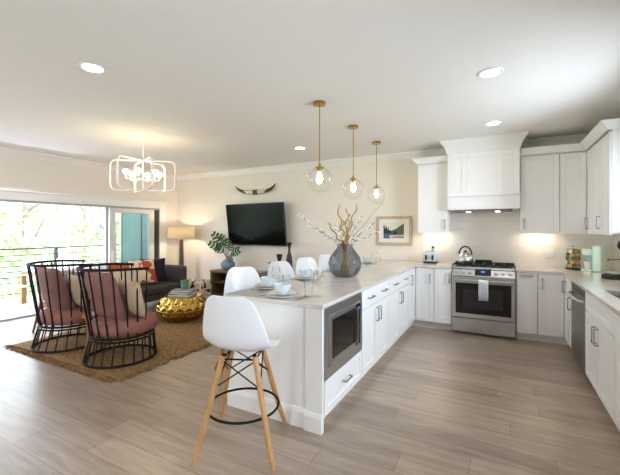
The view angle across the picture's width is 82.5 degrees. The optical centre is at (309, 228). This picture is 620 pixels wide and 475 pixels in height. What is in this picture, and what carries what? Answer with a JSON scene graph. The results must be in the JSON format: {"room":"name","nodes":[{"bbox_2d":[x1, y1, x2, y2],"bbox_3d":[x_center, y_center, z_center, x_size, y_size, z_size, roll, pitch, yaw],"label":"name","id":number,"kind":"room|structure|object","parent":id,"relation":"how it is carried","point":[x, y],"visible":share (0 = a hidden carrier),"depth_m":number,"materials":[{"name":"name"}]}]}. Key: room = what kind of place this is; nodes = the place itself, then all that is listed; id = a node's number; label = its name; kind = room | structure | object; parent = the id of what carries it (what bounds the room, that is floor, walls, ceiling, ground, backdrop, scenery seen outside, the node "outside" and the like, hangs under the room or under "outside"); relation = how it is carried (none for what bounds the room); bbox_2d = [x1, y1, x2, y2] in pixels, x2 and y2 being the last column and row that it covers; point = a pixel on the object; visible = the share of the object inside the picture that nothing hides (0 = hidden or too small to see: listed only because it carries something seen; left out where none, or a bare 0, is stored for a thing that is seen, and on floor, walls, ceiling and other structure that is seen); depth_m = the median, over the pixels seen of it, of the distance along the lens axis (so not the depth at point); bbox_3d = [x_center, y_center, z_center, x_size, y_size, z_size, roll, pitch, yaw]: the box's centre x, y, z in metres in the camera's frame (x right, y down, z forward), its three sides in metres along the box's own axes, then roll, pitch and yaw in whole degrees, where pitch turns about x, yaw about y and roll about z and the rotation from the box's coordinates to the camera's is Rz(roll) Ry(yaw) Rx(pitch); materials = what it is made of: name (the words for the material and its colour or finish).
{"room":"open-plan kitchen","nodes":[
{"label":"open-plan kitchen","id":0,"kind":"room"},
{"bbox_2d":[0,294,45,317],"bbox_3d":[-5.268,1.570,7.391,2.304,0.150,10.000,0,0,28],"label":"floor","id":1,"kind":"structure","parent":0,"point":[7,309],"depth_m":6.72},
{"bbox_2d":[0,273,30,308],"bbox_3d":[-5.563,1.075,6.419,0.554,0.844,0.613,0,0,23],"label":"patio chair","id":2,"kind":"object","parent":1,"relation":"on","point":[12,286],"visible":0.93,"depth_m":6.57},
{"bbox_2d":[22,258,49,298],"bbox_3d":[-5.748,1.075,7.594,0.613,0.844,0.554,0,0,28],"label":"patio chair","id":3,"kind":"object","parent":1,"relation":"on","point":[38,259],"visible":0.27,"depth_m":7.62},
{"bbox_2d":[16,262,101,307],"bbox_3d":[-5.060,1.140,7.518,0.950,0.710,1.580,0,0,28],"label":"patio table","id":4,"kind":"object","parent":1,"relation":"on","point":[23,279],"visible":0.32,"depth_m":7.05,"materials":[{"name":"brown wood"}]},
{"bbox_2d":[0,244,118,295],"bbox_3d":[-6.573,0.955,6.874,0.080,1.080,7.650,0,0,28],"label":"balcony railing","id":5,"kind":"object","parent":1,"relation":"on","point":[55,253],"visible":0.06,"depth_m":7.94,"materials":[{"name":"metal"}]},
{"bbox_2d":[56,256,80,263],"bbox_3d":[-5.430,1.075,8.183,0.613,0.844,0.554,0,0,28],"label":"patio chair","id":6,"kind":"object","parent":1,"relation":"on","point":[68,257],"visible":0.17,"depth_m":8.31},
{"bbox_2d":[0,154,177,264],"bbox_3d":[-5.262,0.089,4.808,0.160,2.713,8.460,0,0,28],"label":"wall","id":7,"kind":"structure","parent":0,"point":[16,173],"depth_m":6.56,"materials":[{"name":"paint"}]},
{"bbox_2d":[0,199,158,321],"bbox_3d":[-4.552,0.493,6.112,0.170,1.905,4.630,0,0,28],"label":"door","id":8,"kind":"structure","parent":7,"relation":"in","point":[110,212],"depth_m":7.10,"materials":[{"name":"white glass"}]},
{"bbox_2d":[0,189,166,263],"bbox_3d":[-4.473,0.415,6.064,0.035,2.060,4.860,0,0,28],"label":"trim","id":9,"kind":"structure","parent":7,"relation":"attached to","point":[6,194],"depth_m":6.75,"materials":[{"name":"wood"}]},
{"bbox_2d":[122,213,147,262],"bbox_3d":[-4.038,0.170,8.301,1.004,2.650,0.130,0,0,28],"label":"wall","id":10,"kind":"structure","parent":0,"point":[131,222],"depth_m":8.26,"materials":[{"name":"teal paint"}]},
{"bbox_2d":[119,213,121,262],"bbox_3d":[-4.529,0.170,8.555,0.100,2.650,0.150,0,0,28],"label":"trim","id":11,"kind":"structure","parent":10,"relation":"attached to","point":[120,214],"depth_m":8.48,"materials":[{"name":"beige paint"}]},
{"bbox_2d":[0,0,619,174],"bbox_3d":[-1.613,-1.368,2.837,8.455,0.200,8.760,0,0,28],"label":"ceiling","id":12,"kind":"structure","parent":0,"point":[211,85],"depth_m":2.92,"materials":[{"name":"paint"}]},
{"bbox_2d":[78,62,106,73],"bbox_3d":[-1.709,-1.263,2.778,0.196,0.007,0.196,0,0,28],"label":"recessed light","id":13,"kind":"object","parent":12,"relation":"in","point":[91,67],"visible":1,"depth_m":2.77,"materials":[{"name":"beige"}]},
{"bbox_2d":[109,136,174,192],"bbox_3d":[-2.318,-0.891,4.907,0.800,0.752,0.842,0,0,28],"label":"chandelier","id":14,"kind":"object","parent":12,"relation":"hanging from","point":[138,170],"visible":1,"depth_m":4.89,"materials":[{"name":"white"}]},
{"bbox_2d":[313,100,325,183],"bbox_3d":[0.096,-0.814,3.544,0.260,0.905,0.260,0,0,28],"label":"pendant light","id":15,"kind":"object","parent":12,"relation":"hanging from","point":[319,103],"visible":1,"depth_m":3.53,"materials":[{"name":"gold metal"}]},
{"bbox_2d":[316,163,323,171],"bbox_3d":[0.096,-0.612,3.544,0.080,0.086,0.080,0,0,28],"label":"socket","id":16,"kind":"object","parent":15,"relation":"attached to","point":[319,167],"depth_m":3.53,"materials":[{"name":"gold metal"}]},
{"bbox_2d":[348,125,357,191],"bbox_3d":[0.534,-0.814,4.356,0.260,0.905,0.260,0,0,28],"label":"pendant light","id":17,"kind":"object","parent":12,"relation":"hanging from","point":[352,127],"visible":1,"depth_m":4.34,"materials":[{"name":"gold metal"}]},
{"bbox_2d":[372,141,380,197],"bbox_3d":[0.971,-0.814,5.165,0.260,0.905,0.260,0,0,28],"label":"pendant light","id":18,"kind":"object","parent":12,"relation":"hanging from","point":[376,143],"visible":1,"depth_m":5.15,"materials":[{"name":"gold metal"}]},
{"bbox_2d":[477,67,503,77],"bbox_3d":[1.464,-1.263,2.867,0.196,0.007,0.196,0,0,28],"label":"recessed light","id":19,"kind":"object","parent":12,"relation":"in","point":[494,71],"visible":1,"depth_m":2.86,"materials":[{"name":"beige"}]},
{"bbox_2d":[484,121,501,125],"bbox_3d":[2.192,-1.263,4.234,0.196,0.007,0.196,0,0,28],"label":"recessed light","id":20,"kind":"object","parent":12,"relation":"in","point":[490,123],"visible":1,"depth_m":4.25,"materials":[{"name":"beige"}]},
{"bbox_2d":[0,300,619,474],"bbox_3d":[-1.613,1.505,2.837,8.455,0.120,8.760,0,0,28],"label":"floor","id":21,"kind":"structure","parent":0,"point":[437,401],"depth_m":2.67,"materials":[{"name":"brown wood"}]},
{"bbox_2d":[32,300,52,336],"bbox_3d":[-3.537,1.219,5.024,0.506,0.458,0.506,0,0,28],"label":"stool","id":22,"kind":"object","parent":21,"relation":"on","point":[39,307],"visible":0.16,"depth_m":4.92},
{"bbox_2d":[3,311,211,382],"bbox_3d":[-2.050,1.433,5.115,2.204,0.023,3.068,0,0,28],"label":"rug","id":23,"kind":"object","parent":21,"relation":"on","point":[173,340],"visible":0.63,"depth_m":4.14,"materials":[{"name":"wicker"}]},
{"bbox_2d":[26,260,93,353],"bbox_3d":[-3.081,0.924,4.477,0.901,1.015,0.803,0,0,43],"label":"armchair","id":24,"kind":"object","parent":23,"relation":"on","point":[60,311],"visible":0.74,"depth_m":4.23,"materials":[{"name":"fabric"}]},
{"bbox_2d":[35,267,72,309],"bbox_3d":[-3.207,0.752,4.425,0.665,0.576,0.268,0,0,36],"label":"pillow","id":25,"kind":"object","parent":24,"relation":"on","point":[47,277],"depth_m":4.27,"materials":[{"name":"fabric"}]},
{"bbox_2d":[40,304,93,325],"bbox_3d":[-3.011,1.062,4.489,0.690,0.175,0.690,0,0,43],"label":"seat cushion","id":26,"kind":"object","parent":24,"relation":"on","point":[57,316],"depth_m":4.20,"materials":[{"name":"fabric"}]},
{"bbox_2d":[66,273,88,307],"bbox_3d":[-2.902,0.772,4.416,0.428,0.412,0.165,0,0,37],"label":"cushion","id":27,"kind":"object","parent":24,"relation":"on","point":[75,287],"visible":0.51,"depth_m":4.31,"materials":[{"name":"beige fabric"}]},
{"bbox_2d":[82,311,103,350],"bbox_3d":[-2.564,1.222,4.225,0.254,0.420,0.247,0,0,28],"label":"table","id":28,"kind":"object","parent":23,"relation":"on","point":[92,313],"visible":0.21,"depth_m":4.16,"materials":[{"name":"brown wood"}]},
{"bbox_2d":[75,263,157,368],"bbox_3d":[-2.178,0.924,4.023,0.901,1.015,0.803,0,0,43],"label":"armchair","id":29,"kind":"object","parent":23,"relation":"on","point":[111,320],"visible":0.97,"depth_m":3.80,"materials":[{"name":"fabric"}]},
{"bbox_2d":[84,272,125,319],"bbox_3d":[-2.304,0.752,3.971,0.665,0.576,0.268,0,0,36],"label":"pillow","id":30,"kind":"object","parent":29,"relation":"on","point":[102,288],"depth_m":3.82,"materials":[{"name":"fabric"}]},
{"bbox_2d":[90,310,157,337],"bbox_3d":[-2.108,1.062,4.036,0.690,0.175,0.690,0,0,43],"label":"seat cushion","id":31,"kind":"object","parent":29,"relation":"on","point":[122,326],"depth_m":3.79,"materials":[{"name":"fabric"}]},
{"bbox_2d":[118,278,144,317],"bbox_3d":[-1.999,0.772,3.962,0.428,0.412,0.165,0,0,37],"label":"cushion","id":32,"kind":"object","parent":29,"relation":"on","point":[132,286],"visible":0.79,"depth_m":3.86,"materials":[{"name":"beige fabric"}]},
{"bbox_2d":[156,292,205,322],"bbox_3d":[-2.030,1.244,5.643,0.786,0.375,0.788,0,0,10],"label":"coffee table","id":33,"kind":"object","parent":23,"relation":"on","point":[171,309],"visible":0.9,"depth_m":5.36,"materials":[{"name":"gold metal"}]},
{"bbox_2d":[167,292,196,296],"bbox_3d":[-2.020,1.038,5.603,0.360,0.035,0.270,0,0,8],"label":"book","id":34,"kind":"object","parent":33,"relation":"on","point":[193,294],"visible":0.64,"depth_m":5.49,"materials":[{"name":"paper"}]},
{"bbox_2d":[168,290,196,294],"bbox_3d":[-2.020,1.005,5.603,0.340,0.030,0.250,0,0,17],"label":"book","id":35,"kind":"object","parent":34,"relation":"on","point":[193,291],"visible":0.54,"depth_m":5.50,"materials":[{"name":"paper"}]},
{"bbox_2d":[170,288,193,292],"bbox_3d":[-2.020,0.976,5.603,0.300,0.028,0.230,0,0,0],"label":"book","id":36,"kind":"object","parent":35,"relation":"on","point":[176,290],"visible":0.98,"depth_m":5.51,"materials":[{"name":"paper"}]},
{"bbox_2d":[64,264,186,302],"bbox_3d":[-3.145,1.077,6.193,0.880,0.742,1.810,0,0,28],"label":"sofa","id":37,"kind":"object","parent":21,"relation":"on","point":[175,274],"visible":0.2,"depth_m":6.45,"materials":[{"name":"fabric"}]},
{"bbox_2d":[101,270,140,285],"bbox_3d":[-3.196,0.845,5.909,0.180,0.321,0.711,0,0,34],"label":"cushion","id":38,"kind":"object","parent":37,"relation":"on","point":[117,275],"visible":0.24,"depth_m":5.95,"materials":[{"name":"beige fabric"}]},
{"bbox_2d":[128,259,157,283],"bbox_3d":[-3.019,0.780,6.404,0.193,0.441,0.492,0,0,42],"label":"cushion","id":39,"kind":"object","parent":37,"relation":"on","point":[151,275],"visible":0.72,"depth_m":6.39,"materials":[{"name":"fabric"}]},
{"bbox_2d":[140,258,166,280],"bbox_3d":[-2.957,0.780,6.689,0.460,0.434,0.178,0,0,-35],"label":"cushion","id":40,"kind":"object","parent":37,"relation":"on","point":[159,264],"visible":0.56,"depth_m":6.71,"materials":[{"name":"black fabric"}]},
{"bbox_2d":[140,281,180,296],"bbox_3d":[-3.057,1.080,6.146,0.680,0.129,1.530,0,0,28],"label":"seat cushion","id":41,"kind":"object","parent":37,"relation":"on","point":[161,288],"depth_m":6.30,"materials":[{"name":"fabric"}]},
{"bbox_2d":[167,227,194,265],"bbox_3d":[-2.870,0.700,7.880,0.583,1.489,0.583,0,0,28],"label":"floor lamp","id":42,"kind":"object","parent":21,"relation":"on","point":[181,233],"visible":0.7,"depth_m":7.68,"materials":[{"name":"fabric"}]},
{"bbox_2d":[188,278,211,299],"bbox_3d":[-2.256,1.230,7.060,0.470,0.429,0.400,0,0,17],"label":"pouf","id":43,"kind":"object","parent":21,"relation":"on","point":[204,286],"visible":0.38,"depth_m":6.90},
{"bbox_2d":[214,266,260,369],"bbox_3d":[-0.619,0.930,3.630,0.529,1.039,0.529,0,0,44],"label":"bar stool","id":44,"kind":"object","parent":21,"relation":"on","point":[237,278],"visible":0.26,"depth_m":3.79,"materials":[{"name":"white plastic"}]},
{"bbox_2d":[190,295,286,471],"bbox_3d":[-0.448,0.930,2.379,0.529,1.039,0.529,0,0,4],"label":"bar stool","id":45,"kind":"object","parent":21,"relation":"on","point":[232,324],"visible":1,"depth_m":2.20,"materials":[{"name":"white plastic"}]},
{"bbox_2d":[210,269,295,295],"bbox_3d":[-0.935,1.151,6.960,2.360,0.588,0.440,0,0,28],"label":"media console","id":46,"kind":"object","parent":21,"relation":"on","point":[217,276],"visible":0.23,"depth_m":7.38,"materials":[{"name":"brown wood"}]},
{"bbox_2d":[221,258,234,269],"bbox_3d":[-1.710,0.739,7.356,0.290,0.235,0.290,0,0,28],"label":"vase","id":47,"kind":"object","parent":46,"relation":"on","point":[226,264],"visible":0.79,"depth_m":7.25,"materials":[{"name":"blue ceramic"}]},
{"bbox_2d":[207,231,240,261],"bbox_3d":[-1.806,0.392,7.378,0.896,0.692,0.173,0,0,34],"label":"arrangement","id":48,"kind":"object","parent":47,"relation":"in","point":[218,247],"visible":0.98,"depth_m":7.38,"materials":[{"name":"plant"}]},
{"bbox_2d":[286,242,291,266],"bbox_3d":[-0.390,0.557,6.643,0.120,0.600,0.120,0,0,28],"label":"wooden vase","id":49,"kind":"object","parent":46,"relation":"on","point":[289,256],"visible":0.67,"depth_m":6.61,"materials":[{"name":"brown wood"}]},
{"bbox_2d":[227,301,323,434],"bbox_3d":[-0.291,1.004,2.697,0.868,0.882,0.050,0,0,28],"label":"peninsula end panel","id":50,"kind":"object","parent":21,"relation":"on","point":[296,362],"visible":0.7,"depth_m":2.62,"materials":[{"name":"wood"}]},
{"bbox_2d":[267,261,294,281],"bbox_3d":[-0.258,0.930,4.299,0.529,1.039,0.529,0,0,39],"label":"bar stool","id":51,"kind":"object","parent":21,"relation":"on","point":[282,270],"visible":0.32,"depth_m":4.48,"materials":[{"name":"white plastic"}]},
{"bbox_2d":[295,257,319,275],"bbox_3d":[0.060,0.930,4.889,0.529,1.039,0.529,0,0,42],"label":"bar stool","id":52,"kind":"object","parent":21,"relation":"on","point":[306,262],"visible":0.29,"depth_m":5.08,"materials":[{"name":"white plastic"}]},
{"bbox_2d":[318,254,336,270],"bbox_3d":[0.388,0.930,5.496,0.529,1.039,0.529,0,0,39],"label":"bar stool","id":53,"kind":"object","parent":21,"relation":"on","point":[323,261],"visible":0.2,"depth_m":5.63,"materials":[{"name":"white plastic"}]},
{"bbox_2d":[324,350,361,417],"bbox_3d":[0.046,1.004,2.988,0.616,0.882,0.778,0,0,28],"label":"base cabinet","id":54,"kind":"object","parent":21,"relation":"on","point":[340,383],"visible":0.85,"depth_m":2.81,"materials":[{"name":"white wood"}]},
{"bbox_2d":[324,292,361,381],"bbox_3d":[0.075,0.833,2.972,0.561,0.520,0.768,0,0,28],"label":"microwave","id":55,"kind":"object","parent":54,"relation":"in","point":[343,319],"visible":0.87,"depth_m":2.76,"materials":[{"name":"metal"}]},
{"bbox_2d":[354,280,388,385],"bbox_3d":[0.443,1.004,3.723,0.616,0.882,0.888,0,0,28],"label":"base cabinet","id":56,"kind":"object","parent":21,"relation":"on","point":[375,300],"visible":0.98,"depth_m":3.54,"materials":[{"name":"white wood"}]},
{"bbox_2d":[382,271,408,355],"bbox_3d":[0.885,1.004,4.541,0.616,0.882,0.968,0,0,28],"label":"base cabinet","id":57,"kind":"object","parent":21,"relation":"on","point":[398,295],"visible":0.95,"depth_m":4.36,"materials":[{"name":"white wood"}]},
{"bbox_2d":[225,259,452,308],"bbox_3d":[0.798,0.546,4.202,1.381,0.030,3.742,0,0,28],"label":"countertop","id":58,"kind":"structure","parent":57,"relation":"on","point":[324,291],"depth_m":3.37,"materials":[{"name":"stone"}]},
{"bbox_2d":[254,285,274,288],"bbox_3d":[-0.374,0.521,3.168,0.260,0.019,0.260,0,0,28],"label":"dinner plate","id":59,"kind":"object","parent":58,"relation":"on","point":[255,286],"visible":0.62,"depth_m":3.16,"materials":[{"name":"white ceramic"}]},
{"bbox_2d":[256,282,276,286],"bbox_3d":[-0.374,0.502,3.168,0.210,0.019,0.210,0,0,28],"label":"salad plate","id":60,"kind":"object","parent":59,"relation":"on","point":[261,283],"visible":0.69,"depth_m":3.14,"materials":[{"name":"white ceramic"}]},
{"bbox_2d":[260,276,275,285],"bbox_3d":[-0.374,0.469,3.168,0.140,0.070,0.140,0,0,28],"label":"bowl","id":61,"kind":"object","parent":60,"relation":"on","point":[266,280],"visible":0.97,"depth_m":3.12,"materials":[{"name":"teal ceramic"}]},
{"bbox_2d":[266,292,298,297],"bbox_3d":[-0.214,0.521,2.781,0.260,0.019,0.260,0,0,28],"label":"dinner plate","id":62,"kind":"object","parent":58,"relation":"on","point":[269,293],"visible":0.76,"depth_m":2.77,"materials":[{"name":"white ceramic"}]},
{"bbox_2d":[270,289,295,294],"bbox_3d":[-0.214,0.502,2.781,0.210,0.019,0.210,0,0,28],"label":"salad plate","id":63,"kind":"object","parent":62,"relation":"on","point":[290,291],"visible":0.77,"depth_m":2.78,"materials":[{"name":"white ceramic"}]},
{"bbox_2d":[274,283,291,293],"bbox_3d":[-0.214,0.469,2.781,0.140,0.070,0.140,0,0,28],"label":"bowl","id":64,"kind":"object","parent":63,"relation":"on","point":[282,288],"visible":1,"depth_m":2.74,"materials":[{"name":"teal ceramic"}]},
{"bbox_2d":[294,276,317,279],"bbox_3d":[-0.043,0.521,3.751,0.260,0.019,0.260,0,0,28],"label":"dinner plate","id":65,"kind":"object","parent":58,"relation":"on","point":[297,277],"visible":0.77,"depth_m":3.73,"materials":[{"name":"white ceramic"}]},
{"bbox_2d":[296,274,315,277],"bbox_3d":[-0.043,0.502,3.751,0.210,0.019,0.210,0,0,28],"label":"salad plate","id":66,"kind":"object","parent":65,"relation":"on","point":[298,275],"visible":0.83,"depth_m":3.70,"materials":[{"name":"white ceramic"}]},
{"bbox_2d":[300,269,311,275],"bbox_3d":[-0.043,0.469,3.751,0.140,0.070,0.140,0,0,28],"label":"bowl","id":67,"kind":"object","parent":66,"relation":"on","point":[304,272],"visible":0.8,"depth_m":3.70,"materials":[{"name":"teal ceramic"}]},
{"bbox_2d":[328,244,361,277],"bbox_3d":[0.388,0.350,3.927,0.370,0.362,0.370,0,0,28],"label":"vase","id":68,"kind":"object","parent":58,"relation":"on","point":[359,263],"visible":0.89,"depth_m":4.00,"materials":[{"name":"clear glass"}]},
{"bbox_2d":[337,204,348,274],"bbox_3d":[0.370,0.120,3.931,0.139,0.788,0.046,0,0,13],"label":"branch","id":69,"kind":"object","parent":68,"relation":"in","point":[339,204],"visible":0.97,"depth_m":3.93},
{"bbox_2d":[341,220,347,274],"bbox_3d":[0.376,0.208,3.917,0.062,0.609,0.080,0,0,39],"label":"branch","id":70,"kind":"object","parent":68,"relation":"in","point":[342,220],"visible":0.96,"depth_m":3.91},
{"bbox_2d":[341,208,348,274],"bbox_3d":[0.393,0.142,3.909,0.103,0.741,0.046,0,0,42],"label":"branch","id":71,"kind":"object","parent":68,"relation":"in","point":[346,208],"visible":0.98,"depth_m":3.91,"materials":[{"name":"wood"}]},
{"bbox_2d":[344,204,356,274],"bbox_3d":[0.453,0.118,3.943,0.158,0.786,0.054,0,0,-13],"label":"branch","id":72,"kind":"object","parent":68,"relation":"in","point":[356,204],"visible":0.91,"depth_m":3.93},
{"bbox_2d":[423,251,437,263],"bbox_3d":[1.879,0.442,5.520,0.200,0.178,0.210,0,0,28],"label":"toaster","id":73,"kind":"object","parent":58,"relation":"on","point":[428,256],"visible":1,"depth_m":5.46,"materials":[{"name":"white plastic"}]},
{"bbox_2d":[403,267,434,332],"bbox_3d":[1.462,1.004,5.371,0.848,0.882,1.038,0,0,28],"label":"base cabinet","id":74,"kind":"object","parent":21,"relation":"on","point":[421,280],"visible":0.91,"depth_m":5.13,"materials":[{"name":"white wood"}]},
{"bbox_2d":[434,268,452,330],"bbox_3d":[2.027,1.004,5.273,0.236,0.882,0.674,0,0,28],"label":"base cabinet","id":75,"kind":"object","parent":21,"relation":"on","point":[442,278],"visible":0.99,"depth_m":5.02,"materials":[{"name":"white wood"}]},
{"bbox_2d":[452,261,515,338],"bbox_3d":[2.457,0.970,5.004,0.776,0.951,0.718,0,0,28],"label":"range","id":76,"kind":"object","parent":21,"relation":"on","point":[495,316],"visible":0.94,"depth_m":4.75,"materials":[{"name":"metal"}]},
{"bbox_2d":[455,246,472,262],"bbox_3d":[2.285,0.371,5.199,0.210,0.244,0.210,0,0,-17],"label":"kettle","id":77,"kind":"object","parent":76,"relation":"on","point":[464,257],"visible":1,"depth_m":5.14,"materials":[{"name":"metal"}]},
{"bbox_2d":[479,280,487,300],"bbox_3d":[2.303,0.818,4.695,0.116,0.275,0.045,0,0,28],"label":"tea towel","id":78,"kind":"object","parent":76,"relation":"hanging from","point":[483,284],"visible":1,"depth_m":4.68,"materials":[{"name":"fabric"}]},
{"bbox_2d":[453,265,514,269],"bbox_3d":[2.483,0.536,5.052,0.762,0.017,0.610,0,0,28],"label":"cooktop","id":79,"kind":"object","parent":76,"relation":"in","point":[466,267],"depth_m":4.82,"materials":[{"name":"metal"}]},
{"bbox_2d":[515,271,536,340],"bbox_3d":[2.920,1.004,4.791,0.232,0.882,0.674,0,0,28],"label":"base cabinet","id":80,"kind":"object","parent":21,"relation":"on","point":[525,283],"visible":0.99,"depth_m":4.54,"materials":[{"name":"white wood"}]},
{"bbox_2d":[537,273,568,344],"bbox_3d":[3.357,1.004,4.427,0.880,0.882,0.900,0,0,28],"label":"base cabinet","id":81,"kind":"object","parent":21,"relation":"on","point":[552,289],"visible":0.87,"depth_m":4.41,"materials":[{"name":"white wood"}]},
{"bbox_2d":[515,265,619,315],"bbox_3d":[2.612,0.546,3.293,1.126,0.030,3.617,0,0,28],"label":"countertop","id":82,"kind":"structure","parent":81,"relation":"on","point":[601,289],"depth_m":3.56,"materials":[{"name":"stone"}]},
{"bbox_2d":[581,245,605,271],"bbox_3d":[3.587,0.371,4.470,0.250,0.321,0.195,0,0,-38],"label":"coffee maker","id":83,"kind":"object","parent":82,"relation":"on","point":[596,255],"visible":0.89,"depth_m":4.37,"materials":[{"name":"green plastic"}]},
{"bbox_2d":[601,241,619,279],"bbox_3d":[3.288,0.318,3.757,0.310,0.426,0.150,0,0,0],"label":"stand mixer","id":84,"kind":"object","parent":82,"relation":"on","point":[614,275],"visible":1,"depth_m":3.72,"materials":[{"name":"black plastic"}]},
{"bbox_2d":[567,279,571,347],"bbox_3d":[3.192,1.004,3.870,0.636,0.882,0.232,0,0,28],"label":"base cabinet","id":85,"kind":"object","parent":21,"relation":"on","point":[569,281],"visible":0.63,"depth_m":4.06,"materials":[{"name":"white wood"}]},
{"bbox_2d":[567,281,585,372],"bbox_3d":[2.953,1.007,3.464,0.671,0.874,0.696,0,0,28],"label":"dishwasher","id":86,"kind":"object","parent":21,"relation":"on","point":[577,295],"visible":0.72,"depth_m":3.54,"materials":[{"name":"metal"}]},
{"bbox_2d":[585,291,614,421],"bbox_3d":[2.573,1.004,2.723,0.636,0.882,0.958,0,0,28],"label":"base cabinet","id":87,"kind":"object","parent":21,"relation":"on","point":[599,319],"visible":0.91,"depth_m":2.78,"materials":[{"name":"white wood"}]},
{"bbox_2d":[615,314,619,431],"bbox_3d":[2.155,1.004,1.948,0.636,0.882,0.800,0,0,28],"label":"base cabinet","id":88,"kind":"object","parent":21,"relation":"on","point":[617,318],"visible":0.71,"depth_m":2.38,"materials":[{"name":"white wood"}]},
{"bbox_2d":[178,142,596,278],"bbox_3d":[0.433,0.089,6.625,8.455,2.713,0.150,0,0,28],"label":"wall","id":89,"kind":"structure","parent":0,"point":[202,202],"depth_m":6.80,"materials":[{"name":"paint"}]},
{"bbox_2d":[235,183,275,194],"bbox_3d":[-1.107,-0.806,7.294,1.026,0.202,0.132,0,0,28],"label":"mounted horns","id":90,"kind":"object","parent":89,"relation":"attached to","point":[261,191],"visible":1,"depth_m":7.23},
{"bbox_2d":[226,202,286,246],"bbox_3d":[-1.103,-0.085,7.254,1.532,0.866,0.223,0,0,32],"label":"television","id":91,"kind":"object","parent":89,"relation":"attached to","point":[252,224],"visible":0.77,"depth_m":7.16,"materials":[{"name":"black plastic"}]},
{"bbox_2d":[0,129,611,179],"bbox_3d":[-1.585,-1.213,2.878,8.141,0.105,8.358,0,0,28],"label":"trim","id":92,"kind":"structure","parent":89,"relation":"attached to","point":[569,139],"depth_m":6.21,"materials":[{"name":"wood"}]},
{"bbox_2d":[376,216,411,245],"bbox_3d":[1.419,0.033,5.989,0.615,0.495,0.028,0,0,28],"label":"framed print","id":93,"kind":"object","parent":89,"relation":"attached to","point":[397,230],"visible":1,"depth_m":5.98,"materials":[{"name":"brown wood"}]},
{"bbox_2d":[412,155,450,232],"bbox_3d":[1.888,-0.508,5.500,0.525,1.143,0.418,0,0,28],"label":"upper cabinet","id":94,"kind":"object","parent":89,"relation":"attached to","point":[434,216],"visible":0.98,"depth_m":5.37,"materials":[{"name":"white wood"}]},
{"bbox_2d":[440,131,528,212],"bbox_3d":[2.491,-0.756,5.097,1.097,1.022,0.556,0,0,28],"label":"range hood","id":95,"kind":"object","parent":89,"relation":"attached to","point":[484,171],"visible":1,"depth_m":4.92,"materials":[{"name":"wood"}]},
{"bbox_2d":[454,209,512,212],"bbox_3d":[2.518,-0.262,5.147,0.740,0.024,0.390,0,0,28],"label":"range hood","id":96,"kind":"object","parent":95,"relation":"attached to","point":[469,210],"depth_m":5.03,"materials":[{"name":"silver"}]},
{"bbox_2d":[423,210,613,268],"bbox_3d":[2.908,0.088,5.196,2.418,0.886,0.011,0,0,28],"label":"backsplash","id":97,"kind":"structure","parent":89,"relation":"attached to","point":[494,236],"depth_m":5.22,"materials":[{"name":"tile"}]},
{"bbox_2d":[519,153,558,233],"bbox_3d":[3.136,-0.466,4.853,0.443,1.058,0.372,0,0,28],"label":"upper cabinet","id":98,"kind":"object","parent":89,"relation":"attached to","point":[539,174],"visible":0.99,"depth_m":4.73,"materials":[{"name":"white wood"}]},
{"bbox_2d":[544,248,554,256],"bbox_3d":[3.351,0.335,4.941,0.120,0.120,0.014,0,0,28],"label":"outlet","id":99,"kind":"object","parent":89,"relation":"attached to","point":[548,252],"visible":1,"depth_m":4.94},
{"bbox_2d":[559,147,619,233],"bbox_3d":[3.542,-0.466,4.483,0.619,1.058,0.636,0,0,28],"label":"upper cabinet","id":100,"kind":"object","parent":89,"relation":"attached to","point":[575,168],"visible":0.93,"depth_m":4.54,"materials":[{"name":"white wood"}]},
{"bbox_3d":[2.041,0.089,0.864,0.150,2.713,8.460,0,0,28],"label":"wall","id":101,"kind":"structure","parent":0,"visible":0},
{"bbox_2d":[593,129,619,234],"bbox_3d":[3.319,-0.466,3.809,0.372,1.058,0.758,0,0,28],"label":"upper cabinet","id":102,"kind":"object","parent":101,"relation":"attached to","point":[606,152],"visible":1,"depth_m":3.65,"materials":[{"name":"white wood"}]},
{"bbox_2d":[520,118,619,155],"bbox_3d":[3.065,-1.038,4.071,0.715,0.085,1.404,0,0,11],"label":"trim","id":103,"kind":"structure","parent":102,"relation":"on","point":[603,126],"depth_m":4.42,"materials":[{"name":"wood"}]},
{"bbox_2d":[614,234,619,271],"bbox_3d":[3.106,0.288,3.009,0.011,0.486,3.647,0,0,28],"label":"backsplash","id":104,"kind":"structure","parent":101,"relation":"attached to","point":[616,236],"depth_m":4.51,"materials":[{"name":"tile"}]},
{"label":"outside","id":105,"kind":"structure","parent":0,"visible":0},
{"bbox_2d":[0,256,103,294],"bbox_3d":[-25.779,4.745,25.288,50.600,0.200,80.000,0,0,28],"label":"ground","id":106,"kind":"structure","parent":105,"point":[14,279],"depth_m":32.71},
{"bbox_2d":[0,224,40,285],"bbox_3d":[-12.148,-0.007,9.912,7.165,9.320,6.259,0,0,28],"label":"tree","id":107,"kind":"object","parent":106,"relation":"on","point":[12,228],"visible":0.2,"depth_m":10.50,"materials":[{"name":"green plant"}]},
{"bbox_2d":[0,202,69,294],"bbox_3d":[-13.298,-0.390,15.622,6.216,10.085,6.570,0,0,28],"label":"tree","id":108,"kind":"object","parent":106,"relation":"on","point":[10,216],"visible":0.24,"depth_m":15.58,"materials":[{"name":"green plant"}]},
{"bbox_2d":[0,221,103,299],"bbox_3d":[-8.427,2.200,11.173,4.954,4.923,4.918,0,0,-5],"label":"tree","id":109,"kind":"object","parent":106,"relation":"on","point":[34,241],"visible":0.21,"depth_m":10.58,"materials":[{"name":"green plant"}]},
{"bbox_2d":[9,205,103,262],"bbox_3d":[-14.543,0.358,23.196,6.843,8.592,6.545,0,0,-5],"label":"tree","id":110,"kind":"object","parent":106,"relation":"on","point":[85,232],"visible":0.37,"depth_m":22.54,"materials":[{"name":"green plant"}]},
{"bbox_2d":[95,213,118,262],"bbox_3d":[-4.750,0.946,16.931,5.550,7.400,7.720,0,0,28],"label":"house","id":111,"kind":"structure","parent":106,"relation":"on","point":[100,222],"depth_m":15.10,"materials":[{"name":"white"}]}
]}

